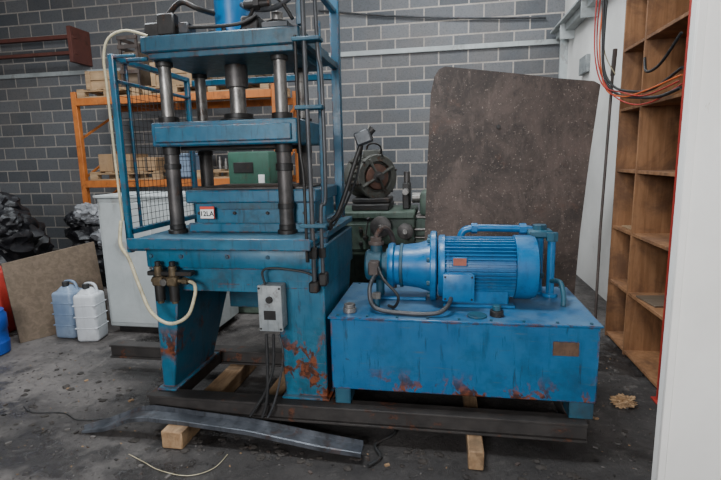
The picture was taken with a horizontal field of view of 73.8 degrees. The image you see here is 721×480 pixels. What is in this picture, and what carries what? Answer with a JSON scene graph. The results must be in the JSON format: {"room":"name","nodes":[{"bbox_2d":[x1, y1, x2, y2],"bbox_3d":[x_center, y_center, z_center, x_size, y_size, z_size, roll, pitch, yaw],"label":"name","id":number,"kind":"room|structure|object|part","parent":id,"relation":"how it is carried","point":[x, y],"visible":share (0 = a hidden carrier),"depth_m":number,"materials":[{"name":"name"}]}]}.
{"room":"industrial workshop","nodes":[
{"label":"industrial workshop","id":0,"kind":"room"},
{"bbox_2d":[0,0,564,248],"bbox_3d":[-2.081,-2.191,7.916,10.560,4.800,0.200,0,10,10],"label":"wall","id":1,"kind":"structure","parent":0,"point":[390,94],"depth_m":7.64,"materials":[{"name":"brick"}]},
{"bbox_2d":[0,25,92,66],"bbox_3d":[-5.759,-3.171,8.062,2.450,0.550,0.440,0,10,10],"label":"wall bracket","id":2,"kind":"object","parent":1,"relation":"attached to","point":[79,46],"visible":1,"depth_m":7.81,"materials":[{"name":"brown metal"}]},
{"bbox_2d":[0,39,559,79],"bbox_3d":[-2.117,-2.841,7.687,10.160,0.100,0.040,0,10,10],"label":"trim","id":3,"kind":"structure","parent":1,"relation":"attached to","point":[545,41],"depth_m":7.17,"materials":[{"name":"grey paint"}]},
{"bbox_2d":[318,10,545,18],"bbox_3d":[0.991,-3.316,7.042,3.303,0.358,0.028,0,10,10],"label":"conduit pipe","id":4,"kind":"object","parent":1,"relation":"attached to","point":[352,13],"visible":0.92,"depth_m":7.02,"materials":[{"name":"grey metal"}]},
{"bbox_2d":[0,249,657,479],"bbox_3d":[-3.011,1.240,2.695,10.560,0.200,11.800,0,10,10],"label":"floor","id":5,"kind":"structure","parent":0,"point":[501,454],"depth_m":2.67,"materials":[{"name":"concrete"}]},
{"bbox_2d":[0,307,10,355],"bbox_3d":[-3.043,0.756,3.895,0.310,0.360,0.310,0,10,10],"label":"jerrycan","id":6,"kind":"object","parent":5,"relation":"on","point":[5,342],"visible":1,"depth_m":3.90,"materials":[{"name":"blue plastic"}]},
{"bbox_2d":[0,266,15,332],"bbox_3d":[-3.353,0.532,4.436,0.280,0.636,0.200,0,10,10],"label":"can","id":7,"kind":"object","parent":5,"relation":"on","point":[4,299],"visible":0.45,"depth_m":4.37,"materials":[{"name":"paint"}]},
{"bbox_2d":[0,191,54,265],"bbox_3d":[-4.403,0.058,5.244,1.783,1.352,1.364,-6,11,-26],"label":"bags","id":8,"kind":"object","parent":5,"relation":"on","point":[22,236],"visible":0.66,"depth_m":5.26},
{"bbox_2d":[1,242,109,342],"bbox_3d":[-2.787,0.454,4.422,0.201,0.770,0.757,7,12,40],"label":"plywood board","id":9,"kind":"object","parent":5,"relation":"on","point":[30,282],"visible":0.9,"depth_m":4.32,"materials":[{"name":"brown wood"}]},
{"bbox_2d":[51,279,81,337],"bbox_3d":[-2.588,0.606,4.284,0.204,0.506,0.204,0,10,10],"label":"jerrycan","id":10,"kind":"object","parent":5,"relation":"on","point":[62,299],"visible":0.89,"depth_m":4.20,"materials":[{"name":"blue plastic"}]},
{"bbox_2d":[63,202,105,285],"bbox_3d":[-3.245,0.040,6.088,0.954,1.057,0.661,0,10,10],"label":"sacks","id":11,"kind":"object","parent":5,"relation":"on","point":[84,223],"visible":0.48,"depth_m":5.85,"materials":[{"name":"black plastic"}]},
{"bbox_2d":[72,282,108,341],"bbox_3d":[-2.352,0.618,4.183,0.194,0.506,0.194,-1,10,0],"label":"jerrycan","id":12,"kind":"object","parent":5,"relation":"on","point":[89,306],"visible":1,"depth_m":4.11,"materials":[{"name":"white plastic"}]},
{"bbox_2d":[23,406,227,475],"bbox_3d":[-1.437,1.097,2.701,1.563,0.006,0.237,3,10,24],"label":"loose wire","id":13,"kind":"object","parent":5,"relation":"on","point":[23,406],"visible":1,"depth_m":2.86,"materials":[{"name":"black rubber"}]},
{"bbox_2d":[93,191,238,331],"bbox_3d":[-1.736,0.191,4.411,1.070,1.245,0.525,0,10,10],"label":"cabinet","id":14,"kind":"object","parent":5,"relation":"on","point":[128,310],"visible":0.47,"depth_m":4.22,"materials":[{"name":"metal"}]},
{"bbox_2d":[70,83,298,203],"bbox_3d":[-2.461,-0.893,7.124,3.080,2.520,1.020,0,10,10],"label":"rack","id":15,"kind":"object","parent":5,"relation":"on","point":[76,102],"visible":0.26,"depth_m":6.80,"materials":[{"name":"orange metal"}]},
{"bbox_2d":[76,87,174,104],"bbox_3d":[-3.414,-2.107,7.052,0.950,0.120,0.900,0,10,10],"label":"wooden pallet","id":16,"kind":"object","parent":15,"relation":"on","point":[81,93],"visible":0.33,"depth_m":6.67,"materials":[{"name":"brown wood"}]},
{"bbox_2d":[85,70,122,93],"bbox_3d":[-3.562,-2.286,7.017,0.450,0.248,0.718,0,10,10],"label":"wooden crate","id":17,"kind":"object","parent":16,"relation":"on","point":[94,79],"visible":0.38,"depth_m":6.70,"materials":[{"name":"brown wood"}]},
{"bbox_2d":[116,35,154,87],"bbox_3d":[-3.165,-2.500,6.869,0.300,0.695,0.500,0,10,10],"label":"wooden crate","id":18,"kind":"object","parent":16,"relation":"on","point":[136,76],"visible":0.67,"depth_m":6.69,"materials":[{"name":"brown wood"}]},
{"bbox_2d":[90,170,165,180],"bbox_3d":[-3.256,-0.982,7.217,1.100,0.120,0.900,0,10,10],"label":"wooden pallet","id":19,"kind":"object","parent":15,"relation":"on","point":[94,176],"visible":0.47,"depth_m":6.84,"materials":[{"name":"brown wood"}]},
{"bbox_2d":[98,153,147,171],"bbox_3d":[-3.482,-1.142,7.077,0.500,0.248,0.456,0,10,10],"label":"cardboard box","id":20,"kind":"object","parent":19,"relation":"on","point":[106,161],"visible":0.49,"depth_m":6.87,"materials":[{"name":"brown cardboard"}]},
{"bbox_2d":[136,157,164,170],"bbox_3d":[-2.998,-1.101,6.947,0.300,0.188,0.356,0,10,10],"label":"cardboard box","id":21,"kind":"object","parent":19,"relation":"on","point":[148,164],"visible":0.64,"depth_m":6.79,"materials":[{"name":"brown cardboard"}]},
{"bbox_2d":[142,84,229,102],"bbox_3d":[-2.444,-2.101,6.883,0.900,0.120,0.900,0,10,10],"label":"wooden pallet","id":22,"kind":"object","parent":15,"relation":"on","point":[176,88],"visible":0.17,"depth_m":6.50,"materials":[{"name":"brown wood"}]},
{"bbox_2d":[149,62,212,89],"bbox_3d":[-2.507,-2.305,6.804,0.600,0.308,0.668,0,10,10],"label":"wooden crate","id":23,"kind":"object","parent":22,"relation":"on","point":[154,77],"visible":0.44,"depth_m":6.50,"materials":[{"name":"brown wood"}]},
{"bbox_2d":[179,153,212,177],"bbox_3d":[-2.472,-1.077,6.966,0.450,0.345,0.590,0,10,10],"label":"storage bin","id":24,"kind":"object","parent":15,"relation":"on","point":[184,173],"visible":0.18,"depth_m":6.69,"materials":[{"name":"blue plastic"}]},
{"bbox_2d":[197,167,293,178],"bbox_3d":[-1.630,-0.972,6.934,1.100,0.120,0.900,0,10,10],"label":"wooden pallet","id":25,"kind":"object","parent":15,"relation":"on","point":[216,172],"visible":0.25,"depth_m":6.63,"materials":[{"name":"brown wood"}]},
{"bbox_2d":[212,157,228,168],"bbox_3d":[-1.676,-1.099,6.642,0.882,0.226,0.179,0,10,10],"label":"machined metal parts","id":26,"kind":"object","parent":25,"relation":"on","point":[220,166],"visible":0.26,"depth_m":6.70,"materials":[{"name":"metal"}]},
{"bbox_2d":[208,83,289,98],"bbox_3d":[-1.533,-2.095,6.725,0.850,0.120,0.900,0,10,10],"label":"wooden pallet","id":27,"kind":"object","parent":15,"relation":"on","point":[267,85],"visible":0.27,"depth_m":6.36,"materials":[{"name":"brown wood"}]},
{"bbox_2d":[213,74,271,86],"bbox_3d":[-1.620,-2.270,6.654,0.600,0.248,0.668,0,10,10],"label":"wooden crate","id":28,"kind":"object","parent":27,"relation":"on","point":[264,75],"visible":0.06,"depth_m":6.39,"materials":[{"name":"brown wood"}]},
{"bbox_2d":[161,364,256,448],"bbox_3d":[-0.905,0.969,3.120,0.120,0.100,1.170,0,10,10],"label":"bearer","id":29,"kind":"object","parent":5,"relation":"on","point":[232,377],"visible":0.52,"depth_m":3.02,"materials":[{"name":"beige wood"}]},
{"bbox_2d":[109,340,587,442],"bbox_3d":[-0.359,0.878,2.988,3.120,0.099,0.770,0,10,10],"label":"steel beams","id":30,"kind":"structure","parent":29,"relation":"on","point":[372,414],"depth_m":2.58,"materials":[{"name":"black metal"}]},
{"bbox_2d":[102,0,375,400],"bbox_3d":[-0.573,-0.408,2.907,1.376,2.470,1.131,0,10,10],"label":"press","id":31,"kind":"object","parent":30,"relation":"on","point":[282,249],"visible":1,"depth_m":2.64,"materials":[{"name":"blue paint"}]},
{"bbox_3d":[-0.690,-0.753,2.864,1.111,1.530,0.876,0,10,10],"label":"guard frame","id":32,"kind":"part","parent":31,"relation":"part of","materials":[{"name":"blue paint"}]},
{"bbox_3d":[-0.668,-1.316,2.724,0.933,0.615,0.697,0,10,10],"label":"crown and cylinder","id":33,"kind":"part","parent":31,"relation":"part of","materials":[{"name":"blue paint"}]},
{"bbox_3d":[-0.616,0.390,3.040,1.030,0.855,0.834,0,10,10],"label":"frame","id":34,"kind":"part","parent":31,"relation":"part of","materials":[{"name":"blue paint"}]},
{"bbox_2d":[249,334,283,417],"bbox_3d":[-0.504,0.728,2.561,0.213,0.471,0.033,-1,10,2],"label":"power cable","id":35,"kind":"object","parent":31,"relation":"attached to","point":[268,379],"visible":1,"depth_m":2.55,"materials":[{"name":"black rubber"}]},
{"bbox_2d":[328,223,603,418],"bbox_3d":[0.556,0.379,2.758,1.355,0.918,0.720,0,10,10],"label":"hydraulic power unit","id":36,"kind":"object","parent":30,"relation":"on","point":[461,315],"visible":1,"depth_m":2.52,"materials":[{"name":"blue paint"}]},
{"bbox_3d":[0.560,0.563,2.788,1.355,0.545,0.720,0,10,10],"label":"tank","id":37,"kind":"part","parent":36,"relation":"part of","materials":[{"name":"blue metal"}]},
{"bbox_3d":[0.712,0.163,2.699,0.541,0.376,0.406,0,10,10],"label":"electric motor","id":38,"kind":"part","parent":36,"relation":"part of","materials":[{"name":"blue paint"}]},
{"bbox_2d":[81,405,363,457],"bbox_3d":[-0.781,1.025,2.603,1.622,0.148,0.117,1,10,12],"label":"metal strip","id":39,"kind":"object","parent":5,"relation":"on","point":[300,437],"visible":1,"depth_m":2.58,"materials":[{"name":"grey metal"}]},
{"bbox_2d":[269,371,285,395],"bbox_3d":[-0.480,0.941,3.231,0.100,0.100,0.800,0,10,10],"label":"bearer","id":40,"kind":"object","parent":5,"relation":"on","point":[272,391],"visible":0.06,"depth_m":3.02,"materials":[{"name":"brown wood"}]},
{"bbox_2d":[228,151,425,313],"bbox_3d":[-0.186,-0.074,4.707,2.380,1.600,0.835,0,10,10],"label":"machine","id":41,"kind":"object","parent":5,"relation":"on","point":[407,224],"visible":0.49,"depth_m":4.47,"materials":[{"name":"green paint"}]},
{"bbox_2d":[344,142,396,202],"bbox_3d":[0.118,-0.651,4.624,0.465,0.567,0.453,-5,10,-23],"label":"motor","id":42,"kind":"object","parent":41,"relation":"on","point":[377,176],"visible":0.93,"depth_m":4.54,"materials":[{"name":"grey metal"}]},
{"bbox_2d":[0,345,654,479],"bbox_3d":[-0.570,1.027,2.992,4.655,0.013,2.530,0,10,10],"label":"debris","id":43,"kind":"object","parent":5,"relation":"on","point":[195,440],"visible":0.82,"depth_m":2.52,"materials":[{"name":"grey stone"}]},
{"bbox_2d":[367,429,396,466],"bbox_3d":[0.124,1.061,2.650,0.155,0.021,0.596,-1,10,3],"label":"cable","id":44,"kind":"object","parent":5,"relation":"on","point":[376,443],"visible":0.71,"depth_m":2.50,"materials":[{"name":"black rubber"}]},
{"bbox_2d":[463,396,483,469],"bbox_3d":[0.646,0.984,2.820,0.075,0.100,1.030,0,10,10],"label":"bearer","id":45,"kind":"object","parent":5,"relation":"on","point":[474,443],"visible":0.5,"depth_m":2.35,"materials":[{"name":"beige wood"}]},
{"bbox_2d":[425,66,600,294],"bbox_3d":[1.256,-0.352,4.145,1.450,2.270,0.156,0,10,10],"label":"sheet","id":46,"kind":"object","parent":5,"relation":"on","point":[504,148],"visible":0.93,"depth_m":4.09,"materials":[{"name":"metal"}]},
{"bbox_2d":[594,48,617,318],"bbox_3d":[1.946,-0.333,3.838,0.035,2.304,0.223,5,12,35],"label":"rod","id":47,"kind":"object","parent":5,"relation":"on","point":[614,53],"visible":0.87,"depth_m":3.80,"materials":[{"name":"brown metal"}]},
{"bbox_2d":[609,393,637,408],"bbox_3d":[1.584,0.964,2.893,0.167,0.071,0.119,0,10,10],"label":"rag","id":48,"kind":"object","parent":5,"relation":"on","point":[621,401],"visible":1,"depth_m":2.87,"materials":[{"name":"fabric"}]},
{"bbox_2d":[605,0,689,387],"bbox_3d":[2.086,-0.689,3.229,0.315,3.200,1.092,0,10,10],"label":"shelving","id":49,"kind":"object","parent":5,"relation":"on","point":[647,137],"visible":0.56,"depth_m":3.47,"materials":[{"name":"brown wood"}]},
{"bbox_2d":[651,0,691,404],"bbox_3d":[1.789,-0.638,2.661,0.065,3.300,0.090,0,10,10],"label":"steel post","id":50,"kind":"object","parent":5,"relation":"on","point":[655,399],"visible":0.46,"depth_m":2.73,"materials":[{"name":"metal"}]},
{"bbox_2d":[594,0,683,104],"bbox_3d":[1.783,-1.632,3.106,0.189,1.488,1.071,0,10,8],"label":"hanging cables","id":51,"kind":"object","parent":50,"relation":"hanging from","point":[605,82],"visible":0.99,"depth_m":3.48,"materials":[{"name":"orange rubber"}]},
{"bbox_2d":[565,0,625,300],"bbox_3d":[2.020,-1.176,1.298,0.200,4.800,11.600,0,10,10],"label":"wall","id":52,"kind":"structure","parent":0,"point":[582,44],"depth_m":5.22,"materials":[{"name":"white paint"}]},
{"bbox_2d":[550,0,601,78],"bbox_3d":[2.426,-1.929,4.774,0.200,1.320,4.340,0,10,10],"label":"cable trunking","id":53,"kind":"object","parent":52,"relation":"attached to","point":[564,30],"visible":0.83,"depth_m":5.94,"materials":[{"name":"grey paint"}]},
{"bbox_2d":[651,0,720,479],"bbox_3d":[1.566,-0.473,1.705,0.745,3.300,0.058,0,10,10],"label":"door","id":54,"kind":"structure","parent":52,"relation":"in","point":[687,443],"depth_m":1.84,"materials":[{"name":"white paint"}]}
]}

